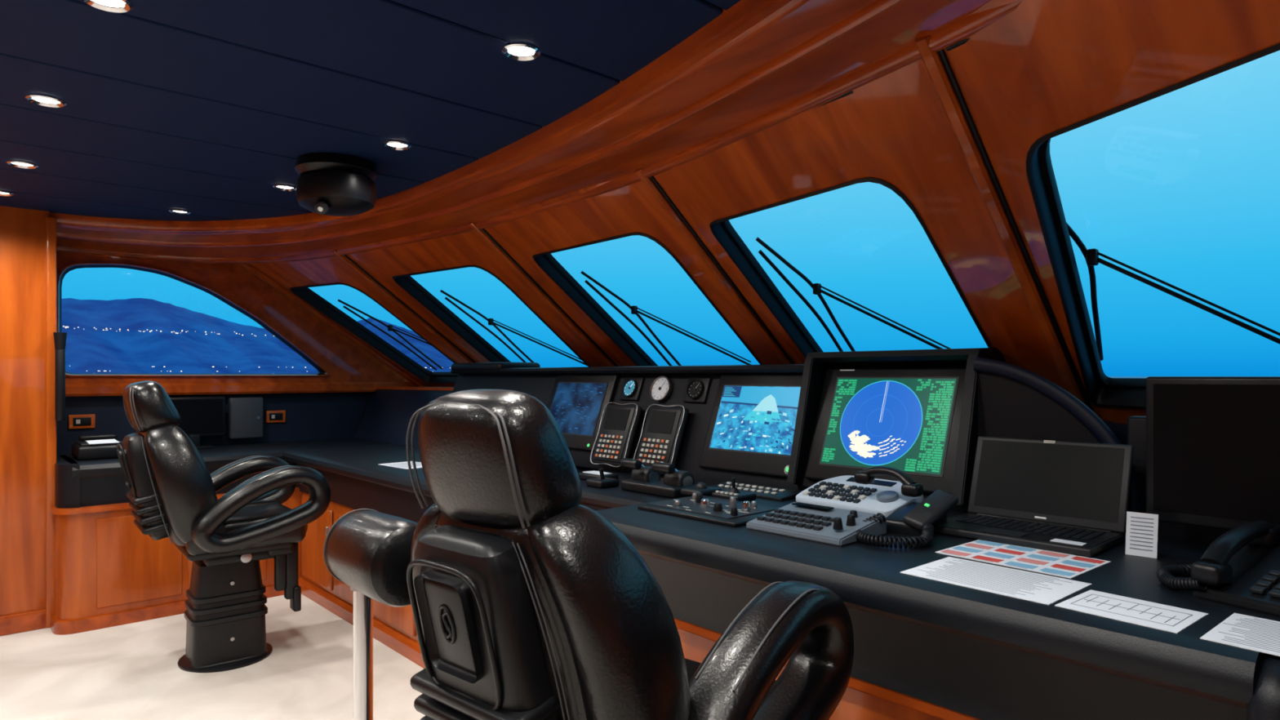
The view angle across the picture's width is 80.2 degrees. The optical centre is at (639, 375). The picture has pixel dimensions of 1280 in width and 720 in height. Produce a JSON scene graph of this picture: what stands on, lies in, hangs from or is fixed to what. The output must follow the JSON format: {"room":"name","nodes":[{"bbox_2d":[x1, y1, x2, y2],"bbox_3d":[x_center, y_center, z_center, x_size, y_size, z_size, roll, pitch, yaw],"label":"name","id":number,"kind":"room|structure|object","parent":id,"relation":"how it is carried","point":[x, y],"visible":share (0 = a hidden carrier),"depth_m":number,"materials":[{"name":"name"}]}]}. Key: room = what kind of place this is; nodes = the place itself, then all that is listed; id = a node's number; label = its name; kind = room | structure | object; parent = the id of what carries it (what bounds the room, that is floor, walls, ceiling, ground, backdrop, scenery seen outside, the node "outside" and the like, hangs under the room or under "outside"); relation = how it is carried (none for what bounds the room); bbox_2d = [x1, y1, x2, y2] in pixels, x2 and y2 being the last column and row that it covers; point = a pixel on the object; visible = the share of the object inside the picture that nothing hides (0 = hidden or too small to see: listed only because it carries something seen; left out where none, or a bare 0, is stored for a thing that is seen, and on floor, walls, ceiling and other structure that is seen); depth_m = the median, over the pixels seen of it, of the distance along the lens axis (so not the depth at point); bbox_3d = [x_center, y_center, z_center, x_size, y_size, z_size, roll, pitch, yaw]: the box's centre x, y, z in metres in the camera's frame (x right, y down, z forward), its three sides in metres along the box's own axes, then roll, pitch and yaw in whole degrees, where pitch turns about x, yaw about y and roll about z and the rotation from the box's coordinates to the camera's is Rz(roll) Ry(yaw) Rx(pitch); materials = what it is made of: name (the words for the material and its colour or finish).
{"room":"control cabin","nodes":[
{"label":"control cabin","id":0,"kind":"room"},
{"bbox_2d":[0,205,49,616],"bbox_3d":[-4.381,0.230,3.079,3.140,2.240,0.160,0,0,-42],"label":"wall","id":1,"kind":"structure","parent":0,"point":[22,230],"depth_m":4.00,"materials":[{"name":"brown wood"}]},
{"bbox_2d":[0,608,46,635],"bbox_3d":[-4.322,1.300,3.015,3.140,0.100,0.020,0,0,-42],"label":"baseboard","id":2,"kind":"structure","parent":1,"relation":"attached to","point":[35,620],"depth_m":3.99,"materials":[{"name":"brown wood"}]},
{"bbox_2d":[45,216,56,627],"bbox_3d":[-3.166,0.250,4.084,0.045,2.200,0.050,0,0,-42],"label":"trim","id":3,"kind":"structure","parent":1,"relation":"attached to","point":[51,222],"depth_m":4.07,"materials":[{"name":"brown wood"}]},
{"bbox_2d":[53,332,66,420],"bbox_3d":[-3.108,0.005,4.073,0.060,0.470,0.065,0,0,-42],"label":"torch","id":4,"kind":"object","parent":1,"relation":"attached to","point":[60,338],"visible":1,"depth_m":4.05,"materials":[{"name":"black metal"}]},
{"bbox_2d":[0,594,425,719],"bbox_3d":[-1.486,1.380,1.622,6.600,0.060,8.000,0,0,-42],"label":"floor","id":5,"kind":"structure","parent":0,"point":[131,671],"depth_m":3.41,"materials":[{"name":"beige carpet"}]},
{"bbox_2d":[116,380,330,672],"bbox_3d":[-2.002,0.687,3.633,0.821,1.326,0.712,0,0,-40],"label":"chair","id":6,"kind":"object","parent":5,"relation":"on","point":[172,495],"visible":1,"depth_m":3.47,"materials":[{"name":"black leather"}]},
{"bbox_2d":[184,503,307,546],"bbox_3d":[-1.939,0.730,3.685,0.520,0.130,0.460,0,0,-40],"label":"seat cushion","id":7,"kind":"object","parent":6,"relation":"on","point":[250,512],"depth_m":3.64,"materials":[{"name":"black leather"}]},
{"bbox_2d":[323,508,417,719],"bbox_3d":[-0.577,0.830,1.696,0.176,1.040,0.300,0,0,-42],"label":"grab rail","id":8,"kind":"object","parent":5,"relation":"on","point":[369,552],"visible":0.89,"depth_m":1.63,"materials":[{"name":"black leather"}]},
{"bbox_2d":[405,389,853,719],"bbox_3d":[-0.066,0.687,1.543,0.712,1.326,0.821,0,0,41],"label":"chair","id":9,"kind":"object","parent":5,"relation":"on","point":[528,602],"visible":1,"depth_m":1.23,"materials":[{"name":"black leather"}]},
{"bbox_2d":[684,657,701,683],"bbox_3d":[-0.013,0.730,1.605,0.460,0.130,0.520,0,0,40],"label":"seat cushion","id":10,"kind":"object","parent":9,"relation":"on","point":[692,666],"depth_m":1.73,"materials":[{"name":"black leather"}]},
{"bbox_2d":[50,347,1279,719],"bbox_3d":[-0.348,0.630,2.733,2.340,1.440,6.900,0,0,-42],"label":"console","id":11,"kind":"object","parent":5,"relation":"on","point":[925,649],"depth_m":2.09,"materials":[{"name":"black plastic"}]},
{"bbox_2d":[54,455,79,508],"bbox_3d":[-3.211,0.585,4.222,0.090,0.230,0.635,0,0,-43],"label":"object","id":12,"kind":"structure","parent":11,"relation":"on","point":[67,488],"depth_m":4.01,"materials":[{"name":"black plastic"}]},
{"bbox_2d":[71,434,122,460],"bbox_3d":[-3.094,0.407,4.354,0.240,0.125,0.280,0,0,-42],"label":"printer","id":13,"kind":"object","parent":11,"relation":"on","point":[101,446],"visible":0.85,"depth_m":4.26,"materials":[{"name":"black plastic"}]},
{"bbox_2d":[169,396,225,448],"bbox_3d":[-2.878,0.307,4.917,0.360,0.335,0.140,0,0,-42],"label":"monitor","id":14,"kind":"object","parent":11,"relation":"on","point":[200,416],"visible":0.59,"depth_m":4.95,"materials":[{"name":"black plastic"}]},
{"bbox_2d":[57,437,392,506],"bbox_3d":[-2.534,0.585,4.911,1.900,0.230,0.735,0,0,-43],"label":"countertop","id":15,"kind":"structure","parent":11,"relation":"on","point":[102,482],"depth_m":4.46,"materials":[{"name":"black plastic"}]},
{"bbox_2d":[378,461,422,469],"bbox_3d":[-1.206,0.469,3.981,0.300,0.002,0.200,0,0,44],"label":"printed paper","id":16,"kind":"object","parent":11,"relation":"on","point":[398,464],"visible":0.7,"depth_m":3.98,"materials":[{"name":"white paper"}]},
{"bbox_2d":[384,462,421,467],"bbox_3d":[-1.213,0.468,3.988,0.255,0.001,0.171,0,0,43],"label":"print","id":17,"kind":"object","parent":16,"relation":"on","point":[398,464],"depth_m":3.98,"materials":[{"name":"white paper"}]},
{"bbox_2d":[546,373,619,452],"bbox_3d":[-0.323,0.182,3.895,0.163,0.381,0.500,0,0,-42],"label":"display","id":18,"kind":"object","parent":11,"relation":"on","point":[577,402],"visible":0.83,"depth_m":3.84,"materials":[{"name":"black plastic"}]},
{"bbox_2d":[578,470,618,479],"bbox_3d":[-0.178,0.428,3.228,0.100,0.034,0.160,0,0,-42],"label":"handset","id":19,"kind":"object","parent":11,"relation":"on","point":[586,475],"visible":0.6,"depth_m":3.20,"materials":[{"name":"black plastic"}]},
{"bbox_2d":[586,468,618,488],"bbox_3d":[-0.150,0.409,3.050,0.100,0.073,0.100,0,0,-42],"label":"joystick","id":20,"kind":"object","parent":11,"relation":"on","point":[602,482],"visible":1,"depth_m":3.02,"materials":[{"name":"black plastic"}]},
{"bbox_2d":[590,402,642,467],"bbox_3d":[-0.112,0.275,3.560,0.140,0.294,0.243,0,0,-42],"label":"keypad","id":21,"kind":"object","parent":11,"relation":"attached to","point":[619,428],"visible":0.94,"depth_m":3.53,"materials":[{"name":"black plastic"}]},
{"bbox_2d":[619,377,643,400],"bbox_3d":[-0.045,0.065,3.648,0.056,0.108,0.130,0,0,-42],"label":"gauge","id":22,"kind":"object","parent":11,"relation":"on","point":[631,388],"visible":1,"depth_m":3.63,"materials":[{"name":"black plastic"}]},
{"bbox_2d":[619,457,697,498],"bbox_3d":[0.079,0.382,2.893,0.184,0.126,0.300,0,0,-42],"label":"lever","id":23,"kind":"object","parent":11,"relation":"on","point":[644,479],"visible":0.96,"depth_m":2.82,"materials":[{"name":"black plastic"}]},
{"bbox_2d":[633,404,688,473],"bbox_3d":[0.091,0.275,3.338,0.140,0.294,0.243,0,0,-42],"label":"keypad","id":24,"kind":"object","parent":11,"relation":"attached to","point":[664,427],"visible":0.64,"depth_m":3.31,"materials":[{"name":"black plastic"}]},
{"bbox_2d":[649,375,672,402],"bbox_3d":[0.096,0.062,3.492,0.064,0.123,0.124,0,0,-42],"label":"gauge","id":25,"kind":"object","parent":11,"relation":"on","point":[661,387],"visible":1,"depth_m":3.48,"materials":[{"name":"white plastic"}]},
{"bbox_2d":[683,377,711,403],"bbox_3d":[0.245,0.065,3.331,0.056,0.108,0.130,0,0,-42],"label":"gauge","id":26,"kind":"object","parent":11,"relation":"on","point":[696,390],"visible":1,"depth_m":3.32,"materials":[{"name":"black plastic"}]},
{"bbox_2d":[680,482,721,496],"bbox_3d":[0.216,0.398,2.680,0.120,0.044,0.100,0,0,-42],"label":"trackball","id":27,"kind":"object","parent":11,"relation":"on","point":[700,487],"visible":0.88,"depth_m":2.66,"materials":[{"name":"black plastic"}]},
{"bbox_2d":[637,493,779,527],"bbox_3d":[0.237,0.396,2.347,0.300,0.048,0.400,0,0,-42],"label":"control panel","id":28,"kind":"object","parent":11,"relation":"on","point":[733,513],"visible":0.97,"depth_m":2.29,"materials":[{"name":"black plastic"}]},
{"bbox_2d":[711,477,755,502],"bbox_3d":[0.317,0.382,2.570,0.100,0.076,0.120,0,0,-42],"label":"joystick","id":29,"kind":"object","parent":11,"relation":"on","point":[743,496],"visible":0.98,"depth_m":2.55,"materials":[{"name":"black plastic"}]},
{"bbox_2d":[698,372,803,478],"bbox_3d":[0.472,0.186,3.024,0.170,0.399,0.500,0,0,-42],"label":"monitor","id":30,"kind":"object","parent":11,"relation":"on","point":[752,424],"visible":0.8,"depth_m":3.02,"materials":[{"name":"black plastic"}]},
{"bbox_2d":[714,386,800,453],"bbox_3d":[0.460,0.171,3.012,0.003,0.269,0.410,27,-18,-39],"label":"picture","id":31,"kind":"object","parent":30,"relation":"attached to","point":[748,420],"depth_m":3.01,"materials":[{"name":"blue"}]},
{"bbox_2d":[746,502,886,546],"bbox_3d":[0.471,0.390,2.046,0.220,0.060,0.300,0,0,-42],"label":"keyboard","id":32,"kind":"object","parent":11,"relation":"on","point":[832,526],"visible":1,"depth_m":2.00,"materials":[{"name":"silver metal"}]},
{"bbox_2d":[795,475,923,517],"bbox_3d":[0.663,0.369,2.280,0.210,0.102,0.356,0,0,-38],"label":"control panel","id":33,"kind":"object","parent":11,"relation":"on","point":[883,496],"visible":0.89,"depth_m":2.25,"materials":[{"name":"grey plastic"}]},
{"bbox_2d":[804,368,965,494],"bbox_3d":[0.840,0.176,2.581,0.170,0.399,0.560,0,0,-42],"label":"display","id":34,"kind":"object","parent":11,"relation":"attached to","point":[907,420],"visible":0.97,"depth_m":2.56,"materials":[{"name":"glass"}]},
{"bbox_2d":[840,380,922,465],"bbox_3d":[0.815,0.160,2.585,0.002,0.304,0.304,27,-18,-39],"label":"picture","id":35,"kind":"object","parent":34,"relation":"attached to","point":[882,420],"depth_m":2.58},
{"bbox_2d":[853,466,958,548],"bbox_3d":[0.699,0.345,2.002,0.268,0.177,0.391,0,0,17],"label":"telephone","id":36,"kind":"object","parent":11,"relation":"on","point":[918,520],"visible":0.86,"depth_m":2.00,"materials":[{"name":"black plastic"}]},
{"bbox_2d":[899,556,1092,604],"bbox_3d":[0.730,0.419,1.571,0.210,0.002,0.300,0,0,-40],"label":"printed paper","id":37,"kind":"object","parent":11,"relation":"on","point":[1018,584],"visible":1,"depth_m":1.55,"materials":[{"name":"white paper"}]},
{"bbox_2d":[920,560,1071,595],"bbox_3d":[0.727,0.418,1.577,0.181,0.001,0.257,0,0,-40],"label":"print","id":38,"kind":"object","parent":37,"relation":"on","point":[988,577],"depth_m":1.57,"materials":[{"name":"white paper"}]},
{"bbox_2d":[934,539,1111,578],"bbox_3d":[0.880,0.419,1.756,0.220,0.002,0.300,0,0,-39],"label":"printed paper","id":39,"kind":"object","parent":11,"relation":"on","point":[1050,562],"visible":1,"depth_m":1.74,"materials":[{"name":"white paper"}]},
{"bbox_2d":[933,435,1133,557],"bbox_3d":[1.022,0.299,2.001,0.330,0.239,0.400,0,0,-42],"label":"laptop","id":40,"kind":"object","parent":11,"relation":"on","point":[1059,496],"visible":0.98,"depth_m":2.03,"materials":[{"name":"black plastic"}]},
{"bbox_2d":[1054,589,1208,633],"bbox_3d":[0.877,0.419,1.360,0.160,0.002,0.190,0,0,-39],"label":"printed paper","id":41,"kind":"object","parent":11,"relation":"on","point":[1167,618],"visible":1,"depth_m":1.35,"materials":[{"name":"white paper"}]},
{"bbox_2d":[1070,594,1191,626],"bbox_3d":[0.877,0.418,1.360,0.097,0.001,0.162,0,0,-38],"label":"print","id":42,"kind":"object","parent":41,"relation":"on","point":[1159,615],"depth_m":1.35,"materials":[{"name":"white paper"}]},
{"bbox_2d":[1124,511,1158,558],"bbox_3d":[1.170,0.371,1.772,0.062,0.098,0.024,0,0,41],"label":"note card","id":43,"kind":"object","parent":11,"relation":"on","point":[1141,531],"visible":1,"depth_m":1.77,"materials":[{"name":"white paper"}]},
{"bbox_2d":[1146,376,1279,555],"bbox_3d":[1.420,0.211,1.633,0.160,0.418,0.560,0,0,-42],"label":"computer monitor","id":44,"kind":"object","parent":11,"relation":"on","point":[1213,442],"visible":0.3,"depth_m":1.72,"materials":[{"name":"black plastic"}]},
{"bbox_2d":[1156,520,1279,617],"bbox_3d":[1.180,0.355,1.435,0.262,0.130,0.344,0,0,-28],"label":"desk telephone","id":45,"kind":"object","parent":11,"relation":"on","point":[1249,579],"visible":1,"depth_m":1.43,"materials":[{"name":"black plastic"}]},
{"bbox_2d":[1200,613,1279,656],"bbox_3d":[1.053,0.419,1.175,0.200,0.002,0.260,0,0,-39],"label":"printed paper","id":46,"kind":"object","parent":11,"relation":"on","point":[1238,630],"visible":1,"depth_m":1.23,"materials":[{"name":"white paper"}]},
{"bbox_2d":[1219,617,1279,652],"bbox_3d":[1.046,0.418,1.184,0.171,0.001,0.231,0,0,-40],"label":"print","id":47,"kind":"object","parent":46,"relation":"on","point":[1261,634],"depth_m":1.23,"materials":[{"name":"white paper"}]},
{"bbox_2d":[56,391,370,455],"bbox_3d":[-2.661,0.720,5.347,2.500,1.260,0.060,0,0,-42],"label":"wall","id":48,"kind":"structure","parent":0,"point":[308,415],"depth_m":5.39,"materials":[{"name":"blue plastic"}]},
{"bbox_2d":[68,413,95,429],"bbox_3d":[-3.391,0.280,4.618,0.130,0.085,0.019,0,0,-42],"label":"wall socket","id":49,"kind":"object","parent":48,"relation":"attached to","point":[75,421],"visible":1,"depth_m":4.61,"materials":[{"name":"brown wood"}]},
{"bbox_2d":[228,396,263,439],"bbox_3d":[-2.693,0.290,5.197,0.210,0.280,0.068,0,0,-42],"label":"electrical box","id":50,"kind":"object","parent":48,"relation":"attached to","point":[246,415],"visible":1,"depth_m":5.17,"materials":[{"name":"grey"}]},
{"bbox_2d":[266,410,285,422],"bbox_3d":[-2.572,0.290,5.368,0.130,0.085,0.019,0,0,-42],"label":"wall socket","id":51,"kind":"object","parent":48,"relation":"attached to","point":[272,416],"visible":1,"depth_m":5.36,"materials":[{"name":"brown wood"}]},
{"bbox_2d":[56,251,408,383],"bbox_3d":[-2.645,-0.395,5.307,2.430,1.010,0.001,0,0,-43],"label":"wall","id":52,"kind":"structure","parent":0,"point":[344,361],"depth_m":5.34,"materials":[{"name":"brown wood"}]},
{"bbox_2d":[0,0,740,221],"bbox_3d":[-1.647,-0.910,1.502,5.400,0.059,7.990,0,0,-42],"label":"ceiling","id":53,"kind":"structure","parent":0,"point":[199,107],"depth_m":2.31,"materials":[{"name":"black paint"}]},
{"bbox_2d":[0,189,14,195],"bbox_3d":[-3.062,-0.875,3.637,0.104,0.012,0.104,0,0,-42],"label":"recessed light","id":54,"kind":"object","parent":53,"relation":"in","point":[2,193],"visible":1,"depth_m":3.65,"materials":[{"name":"silver metal"}]},
{"bbox_2d":[5,159,38,168],"bbox_3d":[-2.559,-0.875,3.148,0.104,0.012,0.104,0,0,-42],"label":"recessed light","id":55,"kind":"object","parent":53,"relation":"in","point":[17,163],"visible":1,"depth_m":3.15,"materials":[{"name":"silver metal"}]},
{"bbox_2d":[25,93,66,107],"bbox_3d":[-1.890,-0.875,2.418,0.104,0.012,0.104,0,0,-42],"label":"recessed light","id":56,"kind":"object","parent":53,"relation":"in","point":[44,100],"visible":1,"depth_m":2.42,"materials":[{"name":"silver metal"}]},
{"bbox_2d":[82,0,133,13],"bbox_3d":[-1.246,-0.875,1.774,0.104,0.012,0.104,0,0,-42],"label":"recessed light","id":57,"kind":"object","parent":53,"relation":"in","point":[112,6],"visible":1,"depth_m":1.79,"materials":[{"name":"silver metal"}]},
{"bbox_2d":[168,208,191,214],"bbox_3d":[-2.456,-0.875,4.057,0.104,0.012,0.104,0,0,-42],"label":"recessed light","id":58,"kind":"object","parent":53,"relation":"in","point":[182,211],"visible":1,"depth_m":4.05,"materials":[{"name":"silver metal"}]},
{"bbox_2d":[272,183,296,191],"bbox_3d":[-1.651,-0.875,3.533,0.104,0.012,0.104,0,0,-42],"label":"recessed light","id":59,"kind":"object","parent":53,"relation":"in","point":[285,187],"visible":0.97,"depth_m":3.53,"materials":[{"name":"silver metal"}]},
{"bbox_2d":[293,152,377,216],"bbox_3d":[-1.257,-0.760,3.148,0.320,0.239,0.380,0,0,-43],"label":"security camera","id":60,"kind":"object","parent":53,"relation":"attached to","point":[329,184],"depth_m":3.02,"materials":[{"name":"black plastic"}]},
{"bbox_2d":[382,139,411,150],"bbox_3d":[-0.921,-0.875,2.885,0.104,0.012,0.104,0,0,-42],"label":"recessed light","id":61,"kind":"object","parent":53,"relation":"in","point":[397,144],"visible":1,"depth_m":2.88,"materials":[{"name":"silver metal"}]},
{"bbox_2d":[502,41,540,61],"bbox_3d":[-0.321,-0.875,2.052,0.104,0.012,0.104,0,0,-42],"label":"recessed light","id":62,"kind":"object","parent":53,"relation":"in","point":[517,51],"visible":1,"depth_m":2.05,"materials":[{"name":"silver metal"}]},
{"bbox_2d":[249,0,1279,423],"bbox_3d":[0.095,-0.310,3.019,1.992,0.920,7.089,0,0,-36],"label":"wall","id":63,"kind":"structure","parent":0,"point":[1043,68],"depth_m":2.14,"materials":[{"name":"brown wood"}]},
{"bbox_2d":[238,263,424,386],"bbox_3d":[-2.183,-0.304,5.622,1.432,0.951,0.080,0,0,-42],"label":"trim","id":64,"kind":"structure","parent":63,"relation":"attached to","point":[248,267],"depth_m":5.51,"materials":[{"name":"brown wood"}]},
{"bbox_2d":[288,283,457,383],"bbox_3d":[-1.802,-0.297,5.427,1.139,0.712,0.687,0,0,-42],"label":"frame","id":65,"kind":"object","parent":63,"relation":"attached to","point":[304,293],"visible":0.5,"depth_m":5.62,"materials":[{"name":"black rubber"}]},
{"bbox_2d":[337,299,443,370],"bbox_3d":[-1.674,-0.295,5.755,1.079,0.513,0.426,0,0,-7],"label":"windscreen wiper","id":66,"kind":"object","parent":63,"relation":"attached to","point":[389,326],"visible":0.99,"depth_m":5.62,"materials":[{"name":"black metal"}]},
{"bbox_2d":[332,249,475,362],"bbox_3d":[-1.400,-0.304,5.092,1.309,0.951,0.036,0,0,-42],"label":"trim","id":67,"kind":"structure","parent":63,"relation":"attached to","point":[343,258],"depth_m":4.93,"materials":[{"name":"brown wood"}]},
{"bbox_2d":[377,386,453,390],"bbox_3d":[-1.446,0.100,5.594,1.284,0.030,0.350,0,0,37],"label":"trim","id":68,"kind":"structure","parent":63,"relation":"attached to","point":[411,388],"depth_m":5.56,"materials":[{"name":"brown wood"}]},
{"bbox_2d":[391,265,589,366],"bbox_3d":[-0.856,-0.289,4.708,1.032,0.727,0.916,0,0,-42],"label":"frame","id":69,"kind":"object","parent":63,"relation":"attached to","point":[406,282],"visible":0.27,"depth_m":4.90,"materials":[{"name":"black rubber"}]},
{"bbox_2d":[440,289,586,365],"bbox_3d":[-0.804,-0.295,5.102,0.979,0.512,0.427,0,0,-3],"label":"windscreen wiper","id":70,"kind":"object","parent":63,"relation":"attached to","point":[491,322],"visible":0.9,"depth_m":4.97,"materials":[{"name":"black metal"}]},
{"bbox_2d":[49,0,1022,263],"bbox_3d":[-1.738,-0.820,1.401,4.731,0.160,7.114,0,0,-42],"label":"trim","id":71,"kind":"structure","parent":63,"relation":"attached to","point":[758,65],"depth_m":2.48,"materials":[{"name":"brown wood"}]},
{"bbox_2d":[468,222,617,366],"bbox_3d":[-0.404,-0.304,4.228,1.224,0.951,0.036,0,0,-42],"label":"trim","id":72,"kind":"structure","parent":63,"relation":"attached to","point":[481,233],"depth_m":4.08,"materials":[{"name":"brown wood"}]},
{"bbox_2d":[532,232,762,366],"bbox_3d":[0.082,-0.286,3.776,0.930,0.722,0.955,0,0,-42],"label":"frame","id":73,"kind":"object","parent":63,"relation":"attached to","point":[546,261],"visible":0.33,"depth_m":4.02,"materials":[{"name":"black rubber"}]},
{"bbox_2d":[580,271,751,365],"bbox_3d":[0.141,-0.295,4.198,0.895,0.512,0.443,0,0,2],"label":"windscreen wiper","id":74,"kind":"object","parent":63,"relation":"attached to","point":[633,308],"visible":0.98,"depth_m":4.07,"materials":[{"name":"black metal"}]},
{"bbox_2d":[634,168,795,364],"bbox_3d":[0.433,-0.304,3.231,1.204,0.951,0.036,0,0,-42],"label":"trim","id":75,"kind":"structure","parent":63,"relation":"attached to","point":[647,181],"depth_m":3.08,"materials":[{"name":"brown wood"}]},
{"bbox_2d":[813,90,853,109],"bbox_3d":[0.515,-0.744,2.059,0.012,0.012,0.172,0,0,-29],"label":"trim","id":76,"kind":"structure","parent":63,"relation":"attached to","point":[851,91],"depth_m":2.02,"materials":[{"name":"black wood"}]},
{"bbox_2d":[709,177,991,357],"bbox_3d":[0.804,-0.274,2.782,1.009,0.697,0.920,0,0,-42],"label":"frame","id":77,"kind":"object","parent":63,"relation":"attached to","point":[722,230],"visible":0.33,"depth_m":3.02,"materials":[{"name":"black rubber"}]},
{"bbox_2d":[755,237,950,351],"bbox_3d":[0.892,-0.295,3.195,0.799,0.512,0.486,0,0,9],"label":"windscreen wiper","id":78,"kind":"object","parent":63,"relation":"attached to","point":[816,287],"visible":0.9,"depth_m":3.08,"materials":[{"name":"black metal"}]},
{"bbox_2d":[945,38,969,51],"bbox_3d":[0.840,-0.744,1.405,0.033,0.018,0.697,0,0,-23],"label":"trim","id":79,"kind":"structure","parent":63,"relation":"attached to","point":[964,41],"depth_m":1.69,"materials":[{"name":"black metal"}]},
{"bbox_2d":[914,35,1094,412],"bbox_3d":[1.054,-0.304,2.105,1.133,0.951,0.036,0,0,-42],"label":"trim","id":80,"kind":"structure","parent":63,"relation":"attached to","point":[931,60],"depth_m":1.98,"materials":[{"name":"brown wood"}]},
{"bbox_2d":[1026,43,1279,408],"bbox_3d":[1.312,-0.252,1.530,0.680,0.692,1.630,0,0,-13],"label":"frame","id":81,"kind":"object","parent":63,"relation":"attached to","point":[1101,389],"visible":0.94,"depth_m":2.04,"materials":[{"name":"black metal"}]},
{"bbox_2d":[1066,222,1279,360],"bbox_3d":[1.424,-0.279,2.026,0.619,0.543,0.661,0,0,-42],"label":"windscreen wiper","id":82,"kind":"object","parent":63,"relation":"attached to","point":[1091,255],"visible":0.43,"depth_m":2.05,"materials":[{"name":"black metal"}]},
{"bbox_2d":[575,419,1127,471],"bbox_3d":[0.489,0.740,3.402,0.858,1.220,6.999,0,0,-33],"label":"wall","id":83,"kind":"structure","parent":0,"point":[1120,430],"depth_m":2.38,"materials":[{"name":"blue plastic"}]},
{"bbox_3d":[-3.380,0.230,4.281,0.060,2.240,0.500,0,0,-43],"label":"wall","id":84,"kind":"structure","parent":0,"visible":0},
{"bbox_2d":[56,262,329,376],"bbox_3d":[-2.910,-0.349,5.098,1.619,0.709,0.090,0,0,-42],"label":"frame","id":85,"kind":"object","parent":84,"relation":"attached to","point":[63,271],"visible":0.95,"depth_m":4.96,"materials":[{"name":"black rubber"}]},
{"bbox_2d":[65,382,415,396],"bbox_3d":[-2.655,0.087,5.251,2.320,0.075,0.070,0,0,-42],"label":"trim","id":86,"kind":"structure","parent":84,"relation":"attached to","point":[171,388],"depth_m":5.15,"materials":[{"name":"brown wood"}]},
{"label":"outside","id":87,"kind":"structure","parent":0,"visible":0},
{"bbox_2d":[1107,376,1148,377],"bbox_3d":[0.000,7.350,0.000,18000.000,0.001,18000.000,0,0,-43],"label":"sea","id":88,"kind":"structure","parent":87,"point":[1108,376],"depth_m":4481.33,"materials":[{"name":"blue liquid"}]},
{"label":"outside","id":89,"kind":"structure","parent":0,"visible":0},
{"bbox_2d":[62,297,453,373],"bbox_3d":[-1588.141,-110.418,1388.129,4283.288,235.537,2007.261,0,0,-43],"label":"hills","id":90,"kind":"structure","parent":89,"point":[132,351],"depth_m":1845.43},
{"bbox_2d":[62,325,450,373],"bbox_3d":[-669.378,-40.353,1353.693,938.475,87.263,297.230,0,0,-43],"label":"town lights","id":91,"kind":"object","parent":90,"relation":"on","point":[63,326],"visible":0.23,"depth_m":1338.49,"materials":[{"name":"white"}]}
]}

